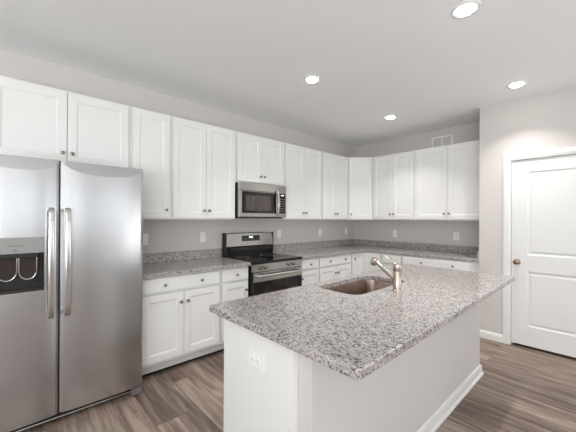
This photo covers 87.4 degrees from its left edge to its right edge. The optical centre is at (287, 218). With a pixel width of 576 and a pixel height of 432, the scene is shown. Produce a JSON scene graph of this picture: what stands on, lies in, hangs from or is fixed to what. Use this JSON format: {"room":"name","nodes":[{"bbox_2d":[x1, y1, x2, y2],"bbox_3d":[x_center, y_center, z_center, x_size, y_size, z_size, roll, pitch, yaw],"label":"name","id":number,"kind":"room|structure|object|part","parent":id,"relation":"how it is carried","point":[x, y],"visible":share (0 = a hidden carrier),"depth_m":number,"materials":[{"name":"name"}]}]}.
{"room":"kitchen","nodes":[
{"label":"kitchen","id":0,"kind":"room"},
{"bbox_2d":[0,48,352,253],"bbox_3d":[-1.997,0.071,2.707,8.840,2.814,0.120,0,0,-43],"label":"wall","id":1,"kind":"structure","parent":0,"point":[164,235],"depth_m":3.44,"materials":[{"name":"beige paint"}]},
{"bbox_2d":[0,75,129,167],"bbox_3d":[-1.855,-0.720,2.506,0.923,0.596,0.360,0,0,-43],"label":"upper cabinet","id":2,"kind":"object","parent":1,"relation":"attached to","point":[37,121],"visible":0.88,"depth_m":2.37,"materials":[{"name":"white paint"}]},
{"bbox_3d":[-1.923,-0.719,2.250,0.443,0.562,0.019,0,0,-43],"label":"door","id":3,"kind":"part","parent":2,"relation":"part of","materials":[{"name":"white paint"}]},
{"bbox_3d":[-1.595,-0.717,2.554,0.443,0.562,0.019,0,0,-43],"label":"door","id":4,"kind":"part","parent":2,"relation":"part of","materials":[{"name":"white paint"}]},
{"bbox_2d":[143,234,147,244],"bbox_3d":[-1.475,0.217,3.101,0.072,0.117,0.009,0,0,-43],"label":"wall outlet","id":5,"kind":"object","parent":1,"relation":"attached to","point":[145,236],"visible":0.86,"depth_m":3.10,"materials":[{"name":"white plastic"}]},
{"bbox_2d":[130,106,170,218],"bbox_3d":[-1.381,-0.503,2.945,0.370,1.024,0.360,0,0,-43],"label":"upper cabinet","id":6,"kind":"object","parent":1,"relation":"attached to","point":[150,131],"visible":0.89,"depth_m":2.85,"materials":[{"name":"white paint"}]},
{"bbox_2d":[143,248,221,263],"bbox_3d":[-1.228,0.418,3.321,1.115,0.102,0.020,0,0,-43],"label":"backsplash","id":7,"kind":"structure","parent":1,"relation":"attached to","point":[207,253],"depth_m":3.34,"materials":[{"name":"stone"}]},
{"bbox_2d":[170,116,234,219],"bbox_3d":[-0.971,-0.500,3.324,0.744,1.024,0.360,0,0,-43],"label":"upper cabinet","id":8,"kind":"object","parent":1,"relation":"attached to","point":[202,155],"visible":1,"depth_m":3.18,"materials":[{"name":"white paint"}]},
{"bbox_3d":[-1.006,-0.499,3.098,0.354,0.990,0.019,0,0,-43],"label":"door","id":9,"kind":"part","parent":8,"relation":"part of","materials":[{"name":"white paint"}]},
{"bbox_3d":[-0.744,-0.498,3.341,0.354,0.990,0.019,0,0,-43],"label":"door","id":10,"kind":"part","parent":8,"relation":"part of","materials":[{"name":"white paint"}]},
{"bbox_2d":[200,232,205,241],"bbox_3d":[-0.997,0.224,3.542,0.072,0.117,0.009,0,0,-43],"label":"wall outlet","id":11,"kind":"object","parent":1,"relation":"attached to","point":[202,234],"visible":1,"depth_m":3.54,"materials":[{"name":"white plastic"}]},
{"bbox_2d":[235,131,283,185],"bbox_3d":[-0.421,-0.713,3.832,0.750,0.592,0.360,0,0,-43],"label":"upper cabinet","id":12,"kind":"object","parent":1,"relation":"attached to","point":[258,160],"visible":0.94,"depth_m":3.68,"materials":[{"name":"white paint"}]},
{"bbox_3d":[-0.457,-0.712,3.605,0.356,0.558,0.019,0,0,-43],"label":"door","id":13,"kind":"part","parent":12,"relation":"part of","materials":[{"name":"white paint"}]},
{"bbox_2d":[235,182,285,217],"bbox_3d":[-0.401,-0.207,3.786,0.714,0.411,0.453,0,0,-43],"label":"microwave","id":14,"kind":"object","parent":12,"relation":"attached to","point":[252,200],"visible":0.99,"depth_m":3.60,"materials":[{"name":"silver metal"}]},
{"bbox_3d":[-0.354,-0.168,3.626,0.566,0.306,0.048,0,0,-43],"label":"door","id":15,"kind":"part","parent":14,"relation":"part of","materials":[{"name":"metal"}]},
{"bbox_3d":[-0.335,-0.186,3.609,0.512,0.252,0.002,0,0,-43],"label":"glass","id":16,"kind":"part","parent":14,"relation":"part of","materials":[{"name":"black glass"}]},
{"bbox_3d":[-0.125,-0.195,3.771,0.028,0.315,0.057,0,0,-43],"label":"handle","id":17,"kind":"part","parent":14,"relation":"part of","materials":[{"name":"metal"}]},
{"bbox_3d":[-0.091,-0.166,3.868,0.146,0.306,0.048,0,0,-43],"label":"control panel","id":18,"kind":"part","parent":14,"relation":"part of","materials":[{"name":"metal"}]},
{"bbox_3d":[-0.192,-0.711,3.850,0.356,0.558,0.019,0,0,-43],"label":"door","id":19,"kind":"part","parent":12,"relation":"part of","materials":[{"name":"white paint"}]},
{"bbox_2d":[277,230,280,237],"bbox_3d":[-0.127,0.227,4.346,0.072,0.117,0.009,0,0,-43],"label":"wall outlet","id":20,"kind":"object","parent":1,"relation":"attached to","point":[278,231],"visible":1,"depth_m":4.34,"materials":[{"name":"white plastic"}]},
{"bbox_2d":[269,142,321,219],"bbox_3d":[0.130,-0.493,4.341,0.751,1.024,0.360,0,0,-43],"label":"upper cabinet","id":21,"kind":"object","parent":1,"relation":"attached to","point":[302,165],"visible":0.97,"depth_m":4.20,"materials":[{"name":"white paint"}]},
{"bbox_3d":[0.094,-0.492,4.115,0.357,0.990,0.019,0,0,-43],"label":"door","id":22,"kind":"part","parent":21,"relation":"part of","materials":[{"name":"white paint"}]},
{"bbox_3d":[0.359,-0.491,4.359,0.357,0.990,0.019,0,0,-43],"label":"door","id":23,"kind":"part","parent":21,"relation":"part of","materials":[{"name":"white paint"}]},
{"bbox_2d":[321,151,347,219],"bbox_3d":[0.647,-0.489,4.819,0.654,1.024,0.360,0,0,-43],"label":"upper cabinet","id":24,"kind":"object","parent":1,"relation":"attached to","point":[334,174],"visible":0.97,"depth_m":4.68,"materials":[{"name":"white paint"}]},
{"bbox_3d":[0.629,-0.489,4.608,0.308,0.990,0.019,0,0,-43],"label":"door","id":25,"kind":"part","parent":24,"relation":"part of","materials":[{"name":"white paint"}]},
{"bbox_3d":[0.858,-0.487,4.820,0.308,0.990,0.019,0,0,-43],"label":"door","id":26,"kind":"part","parent":24,"relation":"part of","materials":[{"name":"white paint"}]},
{"bbox_2d":[0,0,575,146],"bbox_3d":[0.426,-1.386,0.094,8.840,0.120,7.240,0,0,-43],"label":"ceiling","id":27,"kind":"structure","parent":0,"point":[425,66],"depth_m":2.41,"materials":[{"name":"paint"}]},
{"bbox_2d":[303,75,320,82],"bbox_3d":[0.229,-1.313,2.865,0.166,0.020,0.166,0,0,-43],"label":"recessed light","id":28,"kind":"object","parent":27,"relation":"in","point":[310,78],"visible":1,"depth_m":2.84,"materials":[{"name":"white paint"}]},
{"bbox_2d":[384,115,396,119],"bbox_3d":[1.331,-1.306,3.918,0.166,0.020,0.166,0,0,-43],"label":"recessed light","id":29,"kind":"object","parent":27,"relation":"in","point":[388,117],"visible":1,"depth_m":3.88,"materials":[{"name":"white paint"}]},
{"bbox_2d":[450,0,480,17],"bbox_3d":[1.119,-1.310,1.902,0.166,0.020,0.166,0,0,-43],"label":"recessed light","id":30,"kind":"object","parent":27,"relation":"in","point":[467,8],"visible":1,"depth_m":1.88,"materials":[{"name":"white paint"}]},
{"bbox_2d":[506,80,526,87],"bbox_3d":[2.238,-1.303,2.951,0.166,0.020,0.166,0,0,-43],"label":"recessed light","id":31,"kind":"object","parent":27,"relation":"in","point":[520,83],"visible":1,"depth_m":2.92,"materials":[{"name":"white paint"}]},
{"bbox_2d":[20,337,575,431],"bbox_3d":[0.412,1.437,0.090,8.600,0.100,7.000,0,0,-43],"label":"floor","id":32,"kind":"structure","parent":0,"point":[521,388],"depth_m":2.29,"materials":[{"name":"wood"}]},
{"bbox_2d":[0,154,142,431],"bbox_3d":[-1.711,0.493,2.319,0.922,1.772,0.780,0,0,-43],"label":"refrigerator","id":33,"kind":"object","parent":32,"relation":"on","point":[71,233],"visible":1,"depth_m":2.05,"materials":[{"name":"grey metal"}]},
{"bbox_3d":[-1.689,0.171,1.886,0.256,0.101,0.024,0,0,-43],"label":"control panel","id":34,"kind":"part","parent":33,"relation":"part of","materials":[{"name":"grey plastic"}]},
{"bbox_3d":[-1.706,0.460,1.918,0.386,1.706,0.085,0,0,-43],"label":"door","id":35,"kind":"part","parent":33,"relation":"part of","materials":[{"name":"metal"}]},
{"bbox_3d":[-1.554,0.294,1.978,0.033,0.733,0.068,0,0,-43],"label":"handle","id":36,"kind":"part","parent":33,"relation":"part of","materials":[{"name":"metal"}]},
{"bbox_3d":[-1.489,0.295,2.039,0.033,0.733,0.068,0,0,-43],"label":"handle","id":37,"kind":"part","parent":33,"relation":"part of","materials":[{"name":"metal"}]},
{"bbox_3d":[-1.363,0.462,2.235,0.526,1.706,0.085,0,0,-43],"label":"door","id":38,"kind":"part","parent":33,"relation":"part of","materials":[{"name":"metal"}]},
{"bbox_2d":[142,270,219,377],"bbox_3d":[-1.150,0.944,2.977,0.766,0.877,0.635,0,0,-43],"label":"base cabinet","id":39,"kind":"object","parent":32,"relation":"on","point":[179,327],"visible":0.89,"depth_m":2.74,"materials":[{"name":"white paint"}]},
{"bbox_3d":[-1.096,0.953,2.646,0.366,0.575,0.019,0,0,-43],"label":"door","id":40,"kind":"part","parent":39,"relation":"part of","materials":[{"name":"white paint"}]},
{"bbox_3d":[-0.958,0.586,2.771,0.735,0.125,0.021,0,0,-43],"label":"drawer","id":41,"kind":"part","parent":39,"relation":"part of","materials":[{"name":"white paint"}]},
{"bbox_2d":[143,248,250,278],"bbox_3d":[-1.020,0.437,3.096,1.115,0.138,0.634,0,0,-43],"label":"countertop","id":42,"kind":"structure","parent":39,"relation":"on","point":[163,264],"depth_m":3.14,"materials":[{"name":"stone"}]},
{"bbox_3d":[-0.825,0.955,2.897,0.366,0.575,0.019,0,0,-43],"label":"door","id":43,"kind":"part","parent":39,"relation":"part of","materials":[{"name":"white paint"}]},
{"bbox_2d":[216,266,247,352],"bbox_3d":[-0.741,0.947,3.354,0.344,0.877,0.635,0,0,-43],"label":"base cabinet","id":44,"kind":"object","parent":32,"relation":"on","point":[233,281],"visible":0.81,"depth_m":3.12,"materials":[{"name":"white paint"}]},
{"bbox_3d":[-0.552,0.957,3.149,0.313,0.575,0.019,0,0,-43],"label":"door","id":45,"kind":"part","parent":44,"relation":"part of","materials":[{"name":"white paint"}]},
{"bbox_3d":[-0.549,0.589,3.148,0.313,0.125,0.021,0,0,-43],"label":"drawer","id":46,"kind":"part","parent":44,"relation":"part of","materials":[{"name":"white paint"}]},
{"bbox_2d":[222,232,301,296],"bbox_3d":[-0.298,0.787,3.688,0.746,1.203,0.703,0,0,-43],"label":"range","id":47,"kind":"object","parent":32,"relation":"on","point":[268,272],"visible":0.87,"depth_m":3.61,"materials":[{"name":"silver metal"}]},
{"bbox_2d":[225,253,301,264],"bbox_3d":[-0.294,0.485,3.686,0.746,0.031,0.583,0,0,-43],"label":"cooktop","id":48,"kind":"object","parent":47,"relation":"in","point":[255,258],"depth_m":3.61,"materials":[{"name":"black glass"}]},
{"bbox_3d":[-0.116,0.860,3.491,0.734,0.534,0.044,0,0,-43],"label":"oven door","id":49,"kind":"part","parent":47,"relation":"part of","materials":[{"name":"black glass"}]},
{"bbox_3d":[-0.100,0.900,3.473,0.734,0.408,0.004,0,0,-43],"label":"glass","id":50,"kind":"part","parent":47,"relation":"part of","materials":[{"name":"black glass"}]},
{"bbox_3d":[-0.080,0.627,3.452,0.678,0.028,0.061,0,0,-43],"label":"handle","id":51,"kind":"part","parent":47,"relation":"part of","materials":[{"name":"metal"}]},
{"bbox_2d":[302,257,318,285],"bbox_3d":[0.081,0.952,4.113,0.384,0.877,0.635,0,0,-43],"label":"base cabinet","id":52,"kind":"object","parent":32,"relation":"on","point":[310,266],"visible":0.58,"depth_m":3.91,"materials":[{"name":"white paint"}]},
{"bbox_3d":[0.273,0.594,3.908,0.353,0.125,0.021,0,0,-43],"label":"drawer","id":53,"kind":"part","parent":52,"relation":"part of","materials":[{"name":"white paint"}]},
{"bbox_3d":[0.270,0.962,3.908,0.353,0.575,0.019,0,0,-43],"label":"door","id":54,"kind":"part","parent":52,"relation":"part of","materials":[{"name":"white paint"}]},
{"bbox_2d":[318,253,350,281],"bbox_3d":[0.492,0.955,4.494,0.735,0.877,0.635,0,0,-43],"label":"base cabinet","id":55,"kind":"object","parent":32,"relation":"on","point":[334,266],"visible":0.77,"depth_m":4.25,"materials":[{"name":"white paint"}]},
{"bbox_3d":[0.552,0.964,4.168,0.350,0.575,0.019,0,0,-43],"label":"door","id":56,"kind":"part","parent":55,"relation":"part of","materials":[{"name":"white paint"}]},
{"bbox_3d":[0.684,0.597,4.288,0.704,0.125,0.021,0,0,-43],"label":"drawer","id":57,"kind":"part","parent":55,"relation":"part of","materials":[{"name":"white paint"}]},
{"bbox_3d":[0.812,0.966,4.408,0.350,0.575,0.019,0,0,-43],"label":"door","id":58,"kind":"part","parent":55,"relation":"part of","materials":[{"name":"white paint"}]},
{"bbox_2d":[224,303,483,431],"bbox_3d":[0.690,0.953,2.188,2.281,0.877,0.692,0,0,-43],"label":"kitchen island","id":59,"kind":"object","parent":32,"relation":"on","point":[419,388],"visible":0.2,"depth_m":1.54,"materials":[{"name":"white paint"}]},
{"bbox_2d":[249,348,263,371],"bbox_3d":[-0.150,0.662,1.411,0.009,0.072,0.117,0,0,-43],"label":"wall outlet","id":60,"kind":"object","parent":59,"relation":"attached to","point":[256,359],"visible":1,"depth_m":1.41,"materials":[{"name":"white plastic"}]},
{"bbox_3d":[-0.154,0.948,1.442,0.029,0.877,0.542,0,0,-43],"label":"panel","id":61,"kind":"part","parent":59,"relation":"part of","materials":[{"name":"white paint"}]},
{"bbox_2d":[209,264,514,380],"bbox_3d":[0.736,0.495,2.064,2.290,0.036,0.956,0,0,-43],"label":"island countertop","id":62,"kind":"structure","parent":59,"relation":"on","point":[354,336],"depth_m":1.52,"materials":[{"name":"stone"}]},
{"bbox_2d":[327,279,392,294],"bbox_3d":[0.551,0.613,2.203,0.719,0.198,0.388,0,0,-43],"label":"sink","id":63,"kind":"object","parent":62,"relation":"in","point":[360,287],"visible":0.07,"depth_m":2.45,"materials":[{"name":"metal"}]},
{"bbox_2d":[370,255,401,291],"bbox_3d":[0.660,0.364,2.039,0.062,0.226,0.229,0,0,-43],"label":"faucet","id":64,"kind":"object","parent":62,"relation":"on","point":[396,277],"visible":1,"depth_m":1.96,"materials":[{"name":"silver metal"}]},
{"bbox_3d":[0.660,0.354,2.040,0.025,0.126,0.161,0,0,-43],"label":"spout","id":65,"kind":"part","parent":64,"relation":"part of","materials":[{"name":"silver metal"}]},
{"bbox_3d":[0.883,1.348,1.979,2.276,0.088,0.120,0,0,-43],"label":"baseboard","id":66,"kind":"part","parent":59,"relation":"part of","materials":[{"name":"white paint"}]},
{"bbox_2d":[351,251,381,274],"bbox_3d":[1.181,0.959,4.944,0.886,0.877,0.908,0,0,-43],"label":"base cabinet","id":67,"kind":"object","parent":32,"relation":"on","point":[360,261],"visible":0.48,"depth_m":4.66,"materials":[{"name":"white paint"}]},
{"bbox_3d":[1.075,0.896,4.651,0.304,0.718,0.019,0,0,-43],"label":"door","id":68,"kind":"part","parent":67,"relation":"part of","materials":[{"name":"white paint"}]},
{"bbox_3d":[1.299,0.897,4.648,0.019,0.718,0.286,0,0,-43],"label":"door","id":69,"kind":"part","parent":67,"relation":"part of","materials":[{"name":"white paint"}]},
{"bbox_2d":[272,239,478,261],"bbox_3d":[1.206,0.450,4.091,2.010,0.138,2.193,0,0,-43],"label":"countertop","id":70,"kind":"structure","parent":67,"relation":"on","point":[306,250],"depth_m":4.49,"materials":[{"name":"stone"}]},
{"bbox_2d":[382,253,401,267],"bbox_3d":[1.704,0.961,4.592,0.595,0.877,0.314,0,0,-43],"label":"base cabinet","id":71,"kind":"object","parent":32,"relation":"on","point":[386,262],"visible":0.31,"depth_m":4.43,"materials":[{"name":"white paint"}]},
{"bbox_3d":[1.513,0.969,4.416,0.019,0.575,0.283,0,0,-43],"label":"door","id":72,"kind":"part","parent":71,"relation":"part of","materials":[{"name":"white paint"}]},
{"bbox_3d":[1.514,0.601,4.415,0.021,0.125,0.283,0,0,-43],"label":"drawer","id":73,"kind":"part","parent":71,"relation":"part of","materials":[{"name":"white paint"}]},
{"bbox_2d":[402,255,478,271],"bbox_3d":[2.139,0.963,4.121,0.595,0.877,0.964,0,0,-43],"label":"base cabinet","id":74,"kind":"object","parent":32,"relation":"on","point":[414,260],"visible":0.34,"depth_m":3.89,"materials":[{"name":"white paint"}]},
{"bbox_2d":[353,122,479,246],"bbox_3d":[3.662,0.101,3.006,0.120,2.814,7.120,0,0,-43],"label":"wall","id":75,"kind":"structure","parent":0,"point":[440,232],"depth_m":4.68,"materials":[{"name":"beige paint"}]},
{"bbox_2d":[347,157,372,219],"bbox_3d":[1.189,-0.486,5.154,0.602,1.024,0.604,0,0,-43],"label":"upper cabinet","id":76,"kind":"object","parent":75,"relation":"attached to","point":[360,169],"visible":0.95,"depth_m":4.92,"materials":[{"name":"white paint"}]},
{"bbox_2d":[373,150,414,219],"bbox_3d":[1.720,-0.484,4.758,0.360,1.024,0.697,0,0,-43],"label":"upper cabinet","id":77,"kind":"object","parent":75,"relation":"attached to","point":[393,174],"visible":0.96,"depth_m":4.63,"materials":[{"name":"white paint"}]},
{"bbox_3d":[1.502,-0.484,4.784,0.019,0.990,0.330,0,0,-43],"label":"door","id":78,"kind":"part","parent":77,"relation":"part of","materials":[{"name":"white paint"}]},
{"bbox_3d":[1.729,-0.483,4.538,0.019,0.990,0.330,0,0,-43],"label":"door","id":79,"kind":"part","parent":77,"relation":"part of","materials":[{"name":"white paint"}]},
{"bbox_2d":[432,134,452,146],"bbox_3d":[2.264,-1.127,4.433,0.008,0.166,0.290,0,0,-43],"label":"air vent","id":80,"kind":"object","parent":75,"relation":"in","point":[441,139],"visible":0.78,"depth_m":4.42,"materials":[{"name":"white plastic"}]},
{"bbox_2d":[415,140,479,220],"bbox_3d":[2.259,-0.482,4.174,0.360,1.024,0.889,0,0,-43],"label":"upper cabinet","id":81,"kind":"object","parent":75,"relation":"attached to","point":[446,176],"visible":0.9,"depth_m":4.07,"materials":[{"name":"white paint"}]},
{"bbox_3d":[2.008,-0.482,4.236,0.019,0.990,0.426,0,0,-43],"label":"door","id":82,"kind":"part","parent":81,"relation":"part of","materials":[{"name":"white paint"}]},
{"bbox_3d":[2.300,-0.481,3.920,0.019,0.990,0.426,0,0,-43],"label":"door","id":83,"kind":"part","parent":81,"relation":"part of","materials":[{"name":"white paint"}]},
{"bbox_2d":[453,232,458,239],"bbox_3d":[2.392,0.253,4.284,0.009,0.120,0.080,0,0,-43],"label":"wall outlet","id":84,"kind":"object","parent":75,"relation":"attached to","point":[455,234],"visible":1,"depth_m":4.29,"materials":[{"name":"white plastic"}]},
{"bbox_2d":[479,86,575,334],"bbox_3d":[4.111,0.052,2.008,0.575,2.714,4.805,0,0,-43],"label":"wall","id":85,"kind":"structure","parent":0,"point":[547,120],"depth_m":3.42,"materials":[{"name":"beige paint"}]},
{"bbox_2d":[480,330,502,342],"bbox_3d":[2.340,1.359,3.483,0.014,0.086,0.237,0,0,-43],"label":"baseboard","id":86,"kind":"structure","parent":85,"relation":"attached to","point":[483,334],"depth_m":3.47,"materials":[{"name":"white paint"}]},
{"bbox_2d":[503,146,575,344],"bbox_3d":[2.772,0.348,3.100,0.128,2.110,0.908,0,0,-43],"label":"trim","id":87,"kind":"structure","parent":85,"relation":"attached to","point":[507,159],"depth_m":3.36,"materials":[{"name":"white paint"}]},
{"bbox_2d":[511,154,575,357],"bbox_3d":[2.734,0.371,3.066,0.103,2.008,0.763,0,0,-43],"label":"door","id":88,"kind":"structure","parent":85,"relation":"in","point":[543,260],"depth_m":3.15,"materials":[{"name":"white paint"}]},
{"bbox_3d":[2.498,0.477,3.296,0.068,0.062,0.062,0,0,-43],"label":"knob","id":89,"kind":"part","parent":88,"relation":"part of","materials":[{"name":"brown metal"}]}
]}

